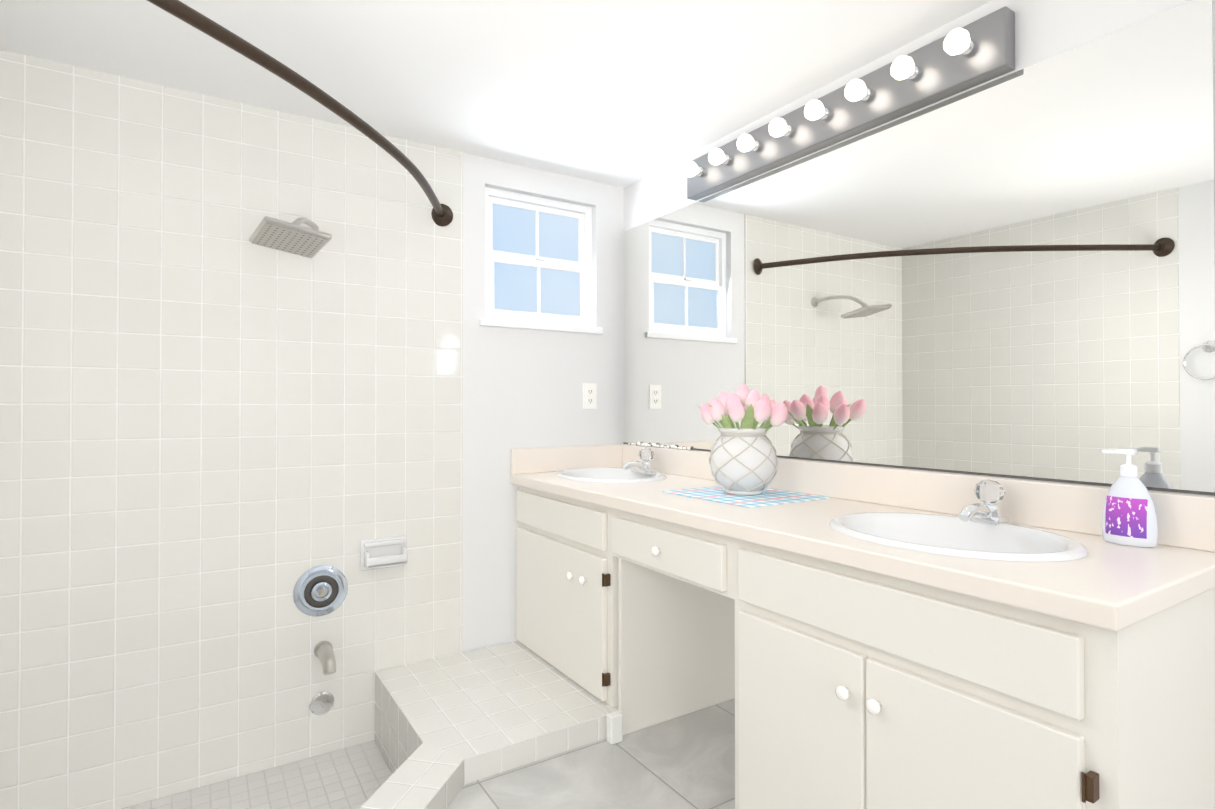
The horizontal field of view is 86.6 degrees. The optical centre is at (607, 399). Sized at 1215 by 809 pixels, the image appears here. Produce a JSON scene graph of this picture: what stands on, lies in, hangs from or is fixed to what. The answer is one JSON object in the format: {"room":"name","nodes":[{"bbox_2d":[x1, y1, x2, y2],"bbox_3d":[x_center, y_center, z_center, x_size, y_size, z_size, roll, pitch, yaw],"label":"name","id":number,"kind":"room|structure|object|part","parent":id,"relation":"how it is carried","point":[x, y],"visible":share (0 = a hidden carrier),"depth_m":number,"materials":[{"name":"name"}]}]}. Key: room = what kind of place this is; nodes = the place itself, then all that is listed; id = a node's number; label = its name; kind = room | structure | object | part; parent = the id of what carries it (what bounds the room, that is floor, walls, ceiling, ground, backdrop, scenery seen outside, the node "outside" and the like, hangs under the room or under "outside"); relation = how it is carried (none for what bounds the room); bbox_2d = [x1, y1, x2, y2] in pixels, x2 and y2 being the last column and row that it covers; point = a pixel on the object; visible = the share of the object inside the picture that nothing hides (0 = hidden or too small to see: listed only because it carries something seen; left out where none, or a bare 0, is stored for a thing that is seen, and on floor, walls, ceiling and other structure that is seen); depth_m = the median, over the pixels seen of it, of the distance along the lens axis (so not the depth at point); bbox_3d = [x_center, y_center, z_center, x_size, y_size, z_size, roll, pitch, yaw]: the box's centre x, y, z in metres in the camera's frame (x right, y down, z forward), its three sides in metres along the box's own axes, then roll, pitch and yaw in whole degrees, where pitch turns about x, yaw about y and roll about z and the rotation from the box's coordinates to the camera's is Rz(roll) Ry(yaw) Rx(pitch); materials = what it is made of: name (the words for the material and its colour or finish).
{"room":"bathroom","nodes":[
{"label":"bathroom","id":0,"kind":"room"},
{"bbox_2d":[121,740,392,808],"bbox_3d":[-0.844,1.230,1.375,1.042,0.001,1.640,0,-1,-33],"label":"floor","id":1,"kind":"structure","parent":0,"point":[355,776],"depth_m":2.06,"materials":[{"name":"tile"}]},
{"bbox_2d":[380,738,422,772],"bbox_3d":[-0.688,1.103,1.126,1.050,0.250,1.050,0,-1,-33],"label":"wall tile","id":2,"kind":"structure","parent":1,"relation":"on","point":[395,756],"depth_m":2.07,"materials":[{"name":"beige tile"}]},
{"bbox_2d":[0,0,992,187],"bbox_3d":[0.371,-0.999,0.511,2.250,0.001,4.558,0,-1,-33],"label":"ceiling","id":3,"kind":"structure","parent":0,"point":[622,93],"depth_m":1.86,"materials":[{"name":"white paint"}]},
{"bbox_2d":[462,153,623,651],"bbox_3d":[-0.851,0.130,2.409,2.150,2.220,0.075,0,-1,-33],"label":"wall","id":4,"kind":"structure","parent":0,"point":[522,388],"depth_m":2.66,"materials":[{"name":"white paint"}]},
{"bbox_2d":[0,50,462,808],"bbox_3d":[-1.149,0.128,2.169,1.372,2.220,0.008,0,-1,-33],"label":"tiled wall","id":5,"kind":"structure","parent":4,"relation":"attached to","point":[220,432],"depth_m":2.07,"materials":[{"name":"beige tile"}]},
{"bbox_2d":[249,216,331,257],"bbox_3d":[-1.003,-0.528,2.049,0.238,0.137,0.362,0,-1,-33],"label":"shower head","id":6,"kind":"object","parent":5,"relation":"attached to","point":[294,237],"visible":1,"depth_m":1.96},
{"bbox_2d":[147,0,452,226],"bbox_3d":[-0.806,-0.723,1.591,1.335,0.088,1.373,0,-1,-33],"label":"shower rod","id":7,"kind":"object","parent":5,"relation":"attached to","point":[442,215],"visible":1,"depth_m":1.46,"materials":[{"name":"brown metal"}]},
{"bbox_2d":[293,565,347,616],"bbox_3d":[-0.988,0.667,2.233,0.176,0.176,0.048,0,-1,-33],"label":"tub valve","id":8,"kind":"object","parent":5,"relation":"attached to","point":[321,590],"visible":1,"depth_m":2.24,"materials":[{"name":"silver metal"}]},
{"bbox_2d":[310,691,333,714],"bbox_3d":[-0.993,1.061,2.245,0.080,0.080,0.016,0,-1,-33],"label":"overflow drain cover","id":9,"kind":"object","parent":5,"relation":"attached to","point":[321,703],"visible":1,"depth_m":2.24,"materials":[{"name":"silver metal"}]},
{"bbox_2d":[314,641,335,674],"bbox_3d":[-0.954,0.881,2.192,0.060,0.076,0.151,0,-1,-33],"label":"tub spout","id":10,"kind":"object","parent":5,"relation":"attached to","point":[323,652],"visible":1,"depth_m":2.17,"materials":[{"name":"silver metal"}]},
{"bbox_2d":[360,536,406,570],"bbox_3d":[-0.807,0.561,2.342,0.164,0.110,0.062,0,-1,-33],"label":"soap dish","id":11,"kind":"object","parent":5,"relation":"attached to","point":[380,553],"visible":1,"depth_m":2.34,"materials":[{"name":"white ceramic"}]},
{"bbox_2d":[375,672,419,748],"bbox_3d":[-0.688,1.112,2.099,0.002,0.250,0.590,0,-1,-33],"label":"wall tile","id":12,"kind":"structure","parent":5,"relation":"attached to","point":[398,741],"depth_m":2.18,"materials":[{"name":"beige tile"}]},
{"bbox_2d":[479,187,602,333],"bbox_3d":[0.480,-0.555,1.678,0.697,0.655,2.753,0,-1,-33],"label":"window","id":13,"kind":"structure","parent":4,"relation":"in","point":[538,259],"depth_m":2.77,"materials":[{"name":"white paint"}]},
{"bbox_3d":[-0.302,-0.594,2.787,0.465,0.495,0.017,0,-1,-33],"label":"glass","id":14,"kind":"part","parent":13,"relation":"part of","materials":[{"name":"clear glass"}]},
{"bbox_2d":[511,444,622,473],"bbox_3d":[-0.165,0.255,2.788,0.541,0.103,0.020,0,-1,-33],"label":"backsplash","id":15,"kind":"structure","parent":4,"relation":"attached to","point":[523,460],"depth_m":2.76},
{"bbox_2d":[583,383,596,408],"bbox_3d":[-0.078,-0.015,2.856,0.070,0.114,0.008,0,-1,-33],"label":"electrical outlet","id":16,"kind":"object","parent":4,"relation":"attached to","point":[589,395],"visible":1,"depth_m":2.85,"materials":[{"name":"white plastic"}]},
{"bbox_2d":[447,698,734,808],"bbox_3d":[0.571,1.040,0.179,2.150,0.001,3.716,0,-1,-33],"label":"floor","id":17,"kind":"structure","parent":0,"point":[686,761],"depth_m":1.81,"materials":[{"name":"tile"}]},
{"bbox_2d":[359,641,617,808],"bbox_3d":[-0.326,1.023,1.581,2.150,0.082,1.855,0,-1,-33],"label":"platform","id":18,"kind":"object","parent":17,"relation":"on","point":[476,715],"visible":0.53,"depth_m":2.01,"materials":[{"name":"tile"}]},
{"bbox_2d":[607,711,622,744],"bbox_3d":[0.022,1.015,1.995,0.043,0.084,0.031,0,-1,-33],"label":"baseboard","id":19,"kind":"structure","parent":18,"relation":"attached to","point":[615,727],"depth_m":1.98,"materials":[{"name":"wood"}]},
{"bbox_2d":[511,482,1214,808],"bbox_3d":[0.388,0.698,1.929,0.572,0.718,2.056,0,-1,-33],"label":"bathroom vanity","id":20,"kind":"object","parent":17,"relation":"on","point":[873,638],"depth_m":1.28,"materials":[{"name":"paint"}]},
{"bbox_3d":[0.259,0.778,2.176,0.521,0.561,0.017,0,-1,-33],"label":"panel","id":21,"kind":"part","parent":20,"relation":"part of","materials":[{"name":"paint"}]},
{"bbox_2d":[511,474,1214,637],"bbox_3d":[0.396,0.319,1.929,0.563,0.040,2.071,0,-1,-33],"label":"countertop","id":22,"kind":"structure","parent":20,"relation":"on","point":[1130,586],"depth_m":1.17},
{"bbox_2d":[535,466,694,485],"bbox_3d":[0.011,0.368,2.572,0.410,0.150,0.510,0,-1,-33],"label":"sink","id":23,"kind":"object","parent":22,"relation":"in","point":[597,475],"depth_m":2.68,"materials":[{"name":"white ceramic"}]},
{"bbox_2d":[622,448,661,474],"bbox_3d":[0.125,0.252,2.646,0.150,0.106,0.160,0,-1,-33],"label":"faucet","id":24,"kind":"object","parent":22,"relation":"on","point":[645,467],"depth_m":2.64,"materials":[{"name":"silver plastic"}]},
{"bbox_2d":[662,486,831,507],"bbox_3d":[0.427,0.297,2.020,0.345,0.002,0.390,0,-1,-33],"label":"placemat","id":25,"kind":"object","parent":22,"relation":"on","point":[768,497],"visible":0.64,"depth_m":1.97,"materials":[{"name":"blue fabric"}]},
{"bbox_2d":[697,384,787,494],"bbox_3d":[0.426,0.122,2.047,0.300,0.347,0.301,0,-1,-33],"label":"vase","id":26,"kind":"object","parent":25,"relation":"on","point":[743,459],"visible":1,"depth_m":1.97,"materials":[{"name":"white ceramic"}]},
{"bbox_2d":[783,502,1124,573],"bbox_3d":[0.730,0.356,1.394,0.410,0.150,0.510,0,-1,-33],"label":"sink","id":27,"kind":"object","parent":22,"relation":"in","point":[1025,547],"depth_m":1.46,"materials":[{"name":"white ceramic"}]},
{"bbox_2d":[955,480,1030,527],"bbox_3d":[0.861,0.241,1.491,0.150,0.106,0.160,0,-1,-33],"label":"faucet","id":28,"kind":"object","parent":22,"relation":"on","point":[987,514],"depth_m":1.49,"materials":[{"name":"silver plastic"}]},
{"bbox_2d":[1101,448,1157,547],"bbox_3d":[1.053,0.196,1.302,0.053,0.192,0.092,0,-1,-33],"label":"soap bottle","id":29,"kind":"object","parent":22,"relation":"on","point":[1129,516],"visible":1,"depth_m":1.29,"materials":[{"name":"white plastic"}]},
{"bbox_2d":[624,0,1214,496],"bbox_3d":[1.276,0.057,1.081,0.001,2.100,4.458,0,-1,-33],"label":"wall","id":30,"kind":"structure","parent":0,"point":[1048,28],"depth_m":1.55,"materials":[{"name":"white paint"}]},
{"bbox_2d":[683,6,1014,200],"bbox_3d":[0.610,-0.858,2.009,0.130,0.142,1.175,0,-1,-33],"label":"sconce","id":31,"kind":"object","parent":30,"relation":"attached to","point":[968,56],"visible":1,"depth_m":1.81,"materials":[{"name":"silver metal"}]},
{"bbox_2d":[623,444,1214,549],"bbox_3d":[0.624,0.248,2.076,0.020,0.103,2.071,0,-1,-33],"label":"backsplash","id":32,"kind":"structure","parent":30,"relation":"attached to","point":[1182,520],"depth_m":1.61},
{"bbox_2d":[624,0,1214,495],"bbox_3d":[0.623,-0.294,2.100,0.005,0.974,2.034,0,-1,-33],"label":"mirror","id":33,"kind":"object","parent":30,"relation":"attached to","point":[1012,274],"depth_m":1.61,"materials":[{"name":"clear glass"}]},
{"bbox_3d":[0.826,0.187,1.778,0.005,0.006,0.944,0,-1,-33],"label":"mirror frame","id":34,"kind":"part","parent":33,"relation":"part of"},
{"bbox_3d":[1.141,0.182,1.286,0.005,0.006,0.105,0,-1,-33],"label":"mirror frame","id":35,"kind":"part","parent":33,"relation":"part of","materials":[{"name":"metal"}]}
]}

